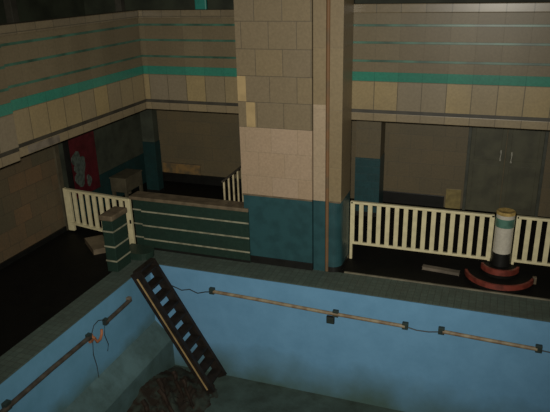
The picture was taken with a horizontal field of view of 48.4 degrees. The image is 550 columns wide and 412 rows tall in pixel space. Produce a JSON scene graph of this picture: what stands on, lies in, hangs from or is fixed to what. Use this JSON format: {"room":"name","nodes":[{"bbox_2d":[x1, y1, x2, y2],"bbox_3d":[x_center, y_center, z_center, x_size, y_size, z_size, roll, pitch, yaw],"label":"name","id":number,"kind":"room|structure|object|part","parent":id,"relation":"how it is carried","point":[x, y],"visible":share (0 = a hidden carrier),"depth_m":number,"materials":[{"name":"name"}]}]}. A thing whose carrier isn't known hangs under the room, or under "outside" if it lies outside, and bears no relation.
{"room":"indoor swimming pool","nodes":[
{"label":"indoor swimming pool","id":0,"kind":"room"},
{"bbox_2d":[0,145,64,262],"bbox_3d":[-6.120,1.148,6.860,0.300,2.500,11.120,6,22,19],"label":"wall","id":1,"kind":"structure","parent":0,"point":[31,210],"depth_m":10.96,"materials":[{"name":"brown tile"}]},
{"bbox_2d":[0,226,66,269],"bbox_3d":[-5.957,2.307,7.177,0.030,0.100,11.000,6,22,19],"label":"baseboard","id":2,"kind":"structure","parent":1,"relation":"attached to","point":[43,241],"depth_m":11.14,"materials":[{"name":"black tile"}]},
{"bbox_2d":[53,143,68,229],"bbox_3d":[-4.246,-0.720,11.681,0.330,2.500,0.120,6,22,19],"label":"trim","id":3,"kind":"structure","parent":1,"relation":"attached to","point":[55,146],"depth_m":11.68,"materials":[{"name":"brown wood"}]},
{"bbox_2d":[0,0,85,23],"bbox_3d":[-7.544,-3.107,8.313,0.200,4.500,15.600,6,22,19],"label":"wall","id":4,"kind":"structure","parent":0,"point":[28,10],"depth_m":14.09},
{"bbox_2d":[0,234,129,355],"bbox_3d":[-5.136,2.613,6.877,2.030,0.300,10.820,6,22,19],"label":"floor","id":5,"kind":"structure","parent":0,"point":[38,285],"depth_m":9.96,"materials":[{"name":"tile"}]},
{"bbox_2d":[84,235,105,254],"bbox_3d":[-3.252,0.710,11.225,0.332,0.100,0.642,-12,23,-26],"label":"concrete slab","id":6,"kind":"object","parent":5,"relation":"on","point":[96,244],"visible":0.79,"depth_m":11.15,"materials":[{"name":"grey concrete"}]},
{"bbox_2d":[63,187,135,243],"bbox_3d":[-3.302,0.179,11.461,1.637,0.929,0.078,10,23,27],"label":"railing","id":7,"kind":"object","parent":5,"relation":"on","point":[72,223],"visible":0.81,"depth_m":11.50,"materials":[{"name":"beige paint"}]},
{"bbox_3d":[-3.961,0.065,11.798,0.135,0.855,0.060,6,22,19],"label":"post","id":8,"kind":"part","parent":7,"relation":"part of","materials":[{"name":"beige paint"}]},
{"bbox_3d":[-3.311,-0.214,11.312,1.621,0.087,0.063,10,23,27],"label":"rail","id":9,"kind":"part","parent":7,"relation":"part of","materials":[{"name":"beige paint"}]},
{"bbox_3d":[-3.294,0.445,11.561,1.621,0.097,0.063,10,23,27],"label":"rail","id":10,"kind":"part","parent":7,"relation":"part of","materials":[{"name":"beige metal"}]},
{"bbox_3d":[-2.629,0.297,11.117,0.100,0.920,0.060,6,22,19],"label":"post","id":11,"kind":"part","parent":7,"relation":"part of","materials":[{"name":"beige paint"}]},
{"bbox_2d":[99,206,130,271],"bbox_3d":[-2.660,0.562,10.274,0.250,1.020,0.460,6,22,19],"label":"pier","id":12,"kind":"object","parent":5,"relation":"on","point":[114,224],"visible":1,"depth_m":10.16,"materials":[{"name":"green tile"}]},
{"bbox_2d":[0,274,154,411],"bbox_3d":[-3.958,3.591,6.620,0.306,1.996,10.500,6,22,19],"label":"wall","id":13,"kind":"structure","parent":0,"point":[63,385],"depth_m":8.95,"materials":[{"name":"blue paint"}]},
{"bbox_2d":[0,332,91,411],"bbox_3d":[-3.206,2.374,7.847,0.085,0.139,2.790,6,22,19],"label":"wall rail","id":14,"kind":"object","parent":13,"relation":"attached to","point":[7,404],"visible":1,"depth_m":8.10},
{"bbox_2d":[0,260,143,383],"bbox_3d":[-4.092,2.694,6.153,0.420,0.014,10.200,6,22,19],"label":"trim","id":15,"kind":"structure","parent":13,"relation":"on","point":[11,361],"depth_m":8.78,"materials":[{"name":"grey tile"}]},
{"bbox_2d":[88,329,102,342],"bbox_3d":[-2.668,1.951,9.191,0.142,0.171,0.280,6,22,19],"label":"hook","id":16,"kind":"object","parent":13,"relation":"attached to","point":[101,330],"visible":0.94,"depth_m":9.13,"materials":[{"name":"orange metal"}]},
{"bbox_2d":[102,296,131,325],"bbox_3d":[-2.492,1.656,9.700,0.085,0.120,0.735,6,22,19],"label":"wall rail","id":17,"kind":"object","parent":13,"relation":"attached to","point":[128,298],"visible":1,"depth_m":9.64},
{"bbox_2d":[63,320,174,411],"bbox_3d":[-3.031,3.515,8.340,0.320,0.880,6.200,6,22,19],"label":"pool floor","id":18,"kind":"structure","parent":13,"relation":"attached to","point":[116,388],"depth_m":9.89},
{"bbox_2d":[58,112,145,220],"bbox_3d":[-3.762,-1.298,13.180,0.355,2.500,3.230,6,22,19],"label":"wall","id":19,"kind":"structure","parent":0,"point":[117,142],"depth_m":13.42,"materials":[{"name":"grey paint"}]},
{"bbox_2d":[62,130,100,201],"bbox_3d":[-3.873,-1.085,12.200,0.114,1.840,0.870,6,22,19],"label":"panel","id":20,"kind":"object","parent":19,"relation":"attached to","point":[80,156],"visible":0.63,"depth_m":12.20,"materials":[{"name":"red paint"},{"name":"pale grey paint"}]},
{"bbox_2d":[174,365,402,411],"bbox_3d":[1.413,5.178,5.164,11.670,0.200,10.500,6,22,19],"label":"floor","id":21,"kind":"structure","parent":0,"point":[235,394],"depth_m":10.14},
{"bbox_2d":[127,366,217,411],"bbox_3d":[-1.709,3.337,9.568,1.325,0.353,2.970,6,22,19],"label":"debris","id":22,"kind":"object","parent":21,"relation":"on","point":[200,398],"visible":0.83,"depth_m":10.12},
{"bbox_2d":[141,399,149,411],"bbox_3d":[-1.959,3.336,9.546,0.118,0.264,0.811,-10,22,-21],"label":"stick","id":23,"kind":"object","parent":22,"relation":"on","point":[144,403],"visible":1,"depth_m":9.77,"materials":[{"name":"wood"}]},
{"bbox_2d":[156,378,171,411],"bbox_3d":[-1.739,3.156,9.924,0.116,0.315,0.943,-11,23,-24],"label":"stick","id":24,"kind":"object","parent":22,"relation":"on","point":[159,381],"visible":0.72,"depth_m":10.17,"materials":[{"name":"brown wood"}]},
{"bbox_2d":[157,388,173,411],"bbox_3d":[-1.643,3.218,9.732,0.106,0.309,0.845,-16,25,-34],"label":"stick","id":25,"kind":"object","parent":22,"relation":"on","point":[160,391],"visible":1,"depth_m":9.89,"materials":[{"name":"wood"}]},
{"bbox_2d":[131,258,226,393],"bbox_3d":[-1.607,2.043,10.388,1.380,2.160,0.562,6,22,19],"label":"wooden ladder","id":26,"kind":"object","parent":21,"relation":"on","point":[151,265],"visible":0.99,"depth_m":10.31,"materials":[{"name":"brown wood"}]},
{"bbox_2d":[62,181,549,298],"bbox_3d":[2.836,0.756,11.261,13.820,0.300,3.530,6,22,19],"label":"deck","id":27,"kind":"object","parent":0,"point":[372,260],"visible":0.33,"depth_m":10.88,"materials":[{"name":"tile"}]},
{"bbox_2d":[109,168,142,201],"bbox_3d":[-3.286,-0.446,13.611,0.420,0.580,0.690,6,22,19],"label":"table","id":28,"kind":"object","parent":27,"relation":"on","point":[126,180],"depth_m":13.38,"materials":[{"name":"brown wood"}]},
{"bbox_3d":[-3.291,-0.551,13.578,0.390,0.300,0.660,6,22,19],"label":"panel","id":29,"kind":"part","parent":28,"relation":"part of","materials":[{"name":"brown wood"}]},
{"bbox_2d":[140,109,164,192],"bbox_3d":[-2.758,-1.480,13.594,0.324,2.500,0.224,6,22,19],"label":"pillar","id":30,"kind":"structure","parent":27,"relation":"on","point":[148,117],"depth_m":13.60,"materials":[{"name":"green paint"}]},
{"bbox_2d":[129,191,250,262],"bbox_3d":[-1.458,0.355,10.770,2.280,1.000,0.305,6,22,19],"label":"tiled wall","id":31,"kind":"structure","parent":27,"relation":"on","point":[197,226],"depth_m":10.61,"materials":[{"name":"green tile"}]},
{"bbox_3d":[-2.411,0.277,11.127,0.200,0.940,0.210,6,22,19],"label":"post","id":32,"kind":"part","parent":31,"relation":"part of","materials":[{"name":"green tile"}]},
{"bbox_3d":[-1.391,0.857,10.781,2.058,0.050,0.020,6,22,19],"label":"skirting","id":33,"kind":"part","parent":31,"relation":"part of","materials":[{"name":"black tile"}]},
{"bbox_2d":[221,166,243,201],"bbox_3d":[-0.712,-0.009,11.188,0.040,1.350,1.041,6,22,19],"label":"stair rail","id":34,"kind":"object","parent":27,"relation":"on","point":[238,168],"visible":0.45,"depth_m":10.96,"materials":[{"name":"beige metal"}]},
{"bbox_3d":[-0.728,-0.607,10.962,0.040,0.070,1.041,6,22,19],"label":"rail","id":35,"kind":"part","parent":34,"relation":"part of","materials":[{"name":"wood"}]},
{"bbox_2d":[234,0,353,271],"bbox_3d":[0.302,-2.106,9.383,1.666,6.500,0.655,6,22,19],"label":"tiled pillar","id":36,"kind":"structure","parent":27,"relation":"on","point":[294,58],"depth_m":9.41,"materials":[{"name":"tile"}]},
{"bbox_2d":[354,120,385,216],"bbox_3d":[1.885,-1.040,12.118,0.504,2.500,0.474,6,22,19],"label":"pillar","id":37,"kind":"structure","parent":27,"relation":"on","point":[370,135],"depth_m":11.98,"materials":[{"name":"paint"}]},
{"bbox_2d":[349,200,494,260],"bbox_3d":[2.347,0.515,10.018,2.274,1.052,0.060,6,22,19],"label":"railing","id":38,"kind":"object","parent":27,"relation":"on","point":[424,210],"visible":1,"depth_m":9.93,"materials":[{"name":"beige metal"}]},
{"bbox_3d":[1.299,0.405,10.379,0.045,1.052,0.060,6,22,19],"label":"post","id":39,"kind":"part","parent":38,"relation":"part of","materials":[{"name":"beige paint"}]},
{"bbox_3d":[2.353,0.726,10.097,2.260,0.040,0.050,6,22,19],"label":"rail","id":40,"kind":"part","parent":38,"relation":"part of","materials":[{"name":"beige metal"}]},
{"bbox_3d":[2.336,0.043,9.839,2.260,0.040,0.060,6,22,19],"label":"rail","id":41,"kind":"part","parent":38,"relation":"part of","materials":[{"name":"beige paint"}]},
{"bbox_3d":[3.389,0.498,9.610,0.040,0.782,0.060,6,22,19],"label":"post","id":42,"kind":"part","parent":38,"relation":"part of","materials":[{"name":"beige metal"}]},
{"bbox_2d":[422,264,459,275],"bbox_3d":[2.709,1.046,9.993,0.595,0.062,0.103,8,23,24],"label":"batten","id":43,"kind":"object","parent":27,"relation":"on","point":[424,267],"visible":1,"depth_m":9.96,"materials":[{"name":"wood"}]},
{"bbox_2d":[344,271,549,300],"bbox_3d":[4.937,1.531,8.741,8.080,0.130,0.040,6,22,19],"label":"trim","id":44,"kind":"structure","parent":27,"relation":"attached to","point":[362,274],"depth_m":9.47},
{"bbox_2d":[465,260,536,293],"bbox_3d":[3.488,1.108,9.483,1.068,0.265,0.546,6,22,19],"label":"steps","id":45,"kind":"structure","parent":27,"relation":"on","point":[489,277],"depth_m":9.44,"materials":[{"name":"tile"}]},
{"bbox_2d":[490,208,515,266],"bbox_3d":[3.547,0.486,9.510,0.306,0.887,0.306,6,22,19],"label":"post","id":46,"kind":"object","parent":45,"relation":"on","point":[501,253],"visible":1,"depth_m":9.41,"materials":[{"name":"white paint"}]},
{"bbox_2d":[511,215,549,265],"bbox_3d":[4.707,0.692,9.177,2.124,0.942,0.060,6,22,19],"label":"railing","id":47,"kind":"object","parent":27,"relation":"on","point":[519,218],"visible":0.91,"depth_m":9.39,"materials":[{"name":"beige metal"}]},
{"bbox_3d":[3.727,0.590,9.515,0.040,0.942,0.060,6,22,19],"label":"post","id":48,"kind":"part","parent":47,"relation":"part of","materials":[{"name":"beige metal"}]},
{"bbox_3d":[4.714,0.955,9.276,2.110,0.040,0.050,6,22,19],"label":"rail","id":49,"kind":"part","parent":47,"relation":"part of","materials":[{"name":"beige paint"}]},
{"bbox_3d":[4.697,0.272,9.018,2.110,0.040,0.060,6,22,19],"label":"rail","id":50,"kind":"part","parent":47,"relation":"part of","materials":[{"name":"beige paint"}]},
{"bbox_2d":[84,0,549,14],"bbox_3d":[2.315,-5.039,12.768,16.920,4.500,0.200,6,22,19],"label":"wall","id":51,"kind":"structure","parent":0,"point":[91,6],"depth_m":14.54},
{"bbox_2d":[150,265,549,411],"bbox_3d":[3.111,2.419,9.249,11.670,1.996,0.306,6,22,19],"label":"wall","id":52,"kind":"structure","parent":0,"point":[386,366],"depth_m":9.66,"materials":[{"name":"blue paint"}]},
{"bbox_2d":[172,285,208,293],"bbox_3d":[-1.581,1.412,10.456,1.122,0.086,0.042,7,22,21],"label":"loose cable","id":53,"kind":"object","parent":52,"relation":"attached to","point":[172,285],"visible":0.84,"depth_m":10.39,"materials":[{"name":"black rubber"}]},
{"bbox_2d":[209,287,408,329],"bbox_3d":[0.455,1.615,9.748,3.300,0.183,0.080,6,22,19],"label":"wall rail","id":54,"kind":"object","parent":52,"relation":"attached to","point":[335,313],"visible":1,"depth_m":9.65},
{"bbox_2d":[408,327,437,332],"bbox_3d":[2.221,1.857,9.150,0.513,0.055,0.018,6,22,19],"label":"loose cable","id":55,"kind":"object","parent":54,"relation":"attached to","point":[408,327],"visible":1,"depth_m":9.14,"materials":[{"name":"black rubber"}]},
{"bbox_2d":[326,315,334,323],"bbox_3d":[0.876,1.797,9.669,0.130,0.130,0.058,6,22,19],"label":"inlet","id":56,"kind":"object","parent":52,"relation":"attached to","point":[329,319],"visible":1,"depth_m":9.65,"materials":[{"name":"black metal"}]},
{"bbox_2d":[327,317,333,323],"bbox_3d":[0.869,1.804,9.649,0.110,0.100,0.013,6,22,19],"label":"grille","id":57,"kind":"object","parent":56,"relation":"attached to","point":[330,320],"depth_m":9.64,"materials":[{"name":"black metal"}]},
{"bbox_2d":[135,250,549,321],"bbox_3d":[3.082,1.419,9.048,11.790,0.014,0.600,6,22,19],"label":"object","id":58,"kind":"structure","parent":52,"relation":"on","point":[526,308],"depth_m":9.56,"materials":[{"name":"grey tile"}]},
{"bbox_2d":[129,243,154,260],"bbox_3d":[-2.391,0.820,10.810,0.550,0.123,0.380,6,22,19],"label":"step","id":59,"kind":"structure","parent":58,"relation":"on","point":[139,252],"depth_m":10.70,"materials":[{"name":"green tile"}]},
{"bbox_2d":[438,326,542,353],"bbox_3d":[3.095,1.931,8.854,1.430,0.148,0.080,6,22,19],"label":"wall rail","id":60,"kind":"object","parent":52,"relation":"attached to","point":[538,348],"visible":1,"depth_m":8.82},
{"bbox_2d":[156,109,549,216],"bbox_3d":[3.340,-1.197,12.436,14.020,2.500,0.200,6,22,19],"label":"wall","id":61,"kind":"structure","parent":0,"point":[420,158],"depth_m":12.80,"materials":[{"name":"paint"}]},
{"bbox_2d":[162,162,200,174],"bbox_3d":[-2.222,-0.892,14.557,1.040,0.255,0.043,6,22,19],"label":"board","id":62,"kind":"object","parent":61,"relation":"attached to","point":[183,168],"visible":0.87,"depth_m":14.54,"materials":[{"name":"brown wood"}]},
{"bbox_2d":[163,172,241,187],"bbox_3d":[-1.297,-0.576,14.330,3.450,0.220,0.035,6,22,19],"label":"baseboard","id":63,"kind":"structure","parent":61,"relation":"attached to","point":[167,176],"depth_m":14.49,"materials":[{"name":"black tile"}]},
{"bbox_2d":[383,190,443,207],"bbox_3d":[2.870,-0.153,12.887,1.330,0.250,0.035,6,22,19],"label":"baseboard","id":64,"kind":"structure","parent":61,"relation":"attached to","point":[388,196],"depth_m":12.85,"materials":[{"name":"black tile"}]},
{"bbox_2d":[445,188,461,208],"bbox_3d":[3.664,-0.150,12.586,0.300,0.420,0.030,6,22,19],"label":"box","id":65,"kind":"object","parent":61,"relation":"attached to","point":[453,196],"depth_m":12.57,"materials":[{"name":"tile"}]},
{"bbox_2d":[462,126,548,216],"bbox_3d":[4.483,-0.972,11.905,1.440,2.400,0.113,6,22,19],"label":"door","id":66,"kind":"structure","parent":61,"relation":"in","point":[526,150],"depth_m":12.00,"materials":[{"name":"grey metal"}]},
{"bbox_3d":[2.122,-2.271,11.553,15.950,0.190,3.845,6,22,19],"label":"floor","id":67,"kind":"structure","parent":0,"visible":0},
{"bbox_2d":[3,0,19,22],"bbox_3d":[-5.447,-4.549,12.416,0.260,3.800,0.260,6,22,19],"label":"post","id":68,"kind":"object","parent":67,"relation":"on","point":[10,6],"visible":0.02,"depth_m":12.56,"materials":[{"name":"paint"}]},
{"bbox_2d":[115,0,124,10],"bbox_3d":[-3.547,-5.100,13.750,0.240,3.800,0.240,6,22,19],"label":"post","id":69,"kind":"object","parent":67,"relation":"on","point":[119,4],"visible":0.02,"depth_m":13.89,"materials":[{"name":"paint"}]},
{"bbox_2d":[138,9,238,113],"bbox_3d":[-1.169,-2.457,10.384,2.620,1.680,0.325,6,22,19],"label":"gallery balcony","id":70,"kind":"object","parent":67,"relation":"attached to","point":[189,55],"visible":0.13,"depth_m":10.32,"materials":[{"name":"brown tile"}]},
{"bbox_2d":[195,0,206,8],"bbox_3d":[-1.334,-2.800,10.694,0.220,1.550,0.450,6,22,19],"label":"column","id":71,"kind":"structure","parent":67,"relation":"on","point":[199,4],"depth_m":10.60,"materials":[{"name":"teal paint"}]},
{"bbox_2d":[351,2,549,129],"bbox_3d":[4.936,-1.850,8.266,8.440,1.750,0.325,6,22,19],"label":"gallery balcony","id":72,"kind":"object","parent":67,"relation":"attached to","point":[481,64],"visible":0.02,"depth_m":8.91,"materials":[{"name":"brown tile"}]},
{"bbox_3d":[-5.906,-0.548,7.528,3.795,0.190,9.590,6,22,19],"label":"floor","id":73,"kind":"structure","parent":0,"visible":0},
{"bbox_2d":[0,10,146,167],"bbox_3d":[-3.981,-0.929,6.523,0.425,1.680,9.388,6,22,19],"label":"gallery balcony","id":74,"kind":"object","parent":73,"relation":"attached to","point":[62,78],"visible":1,"depth_m":8.76,"materials":[{"name":"brown tile"}]}
]}

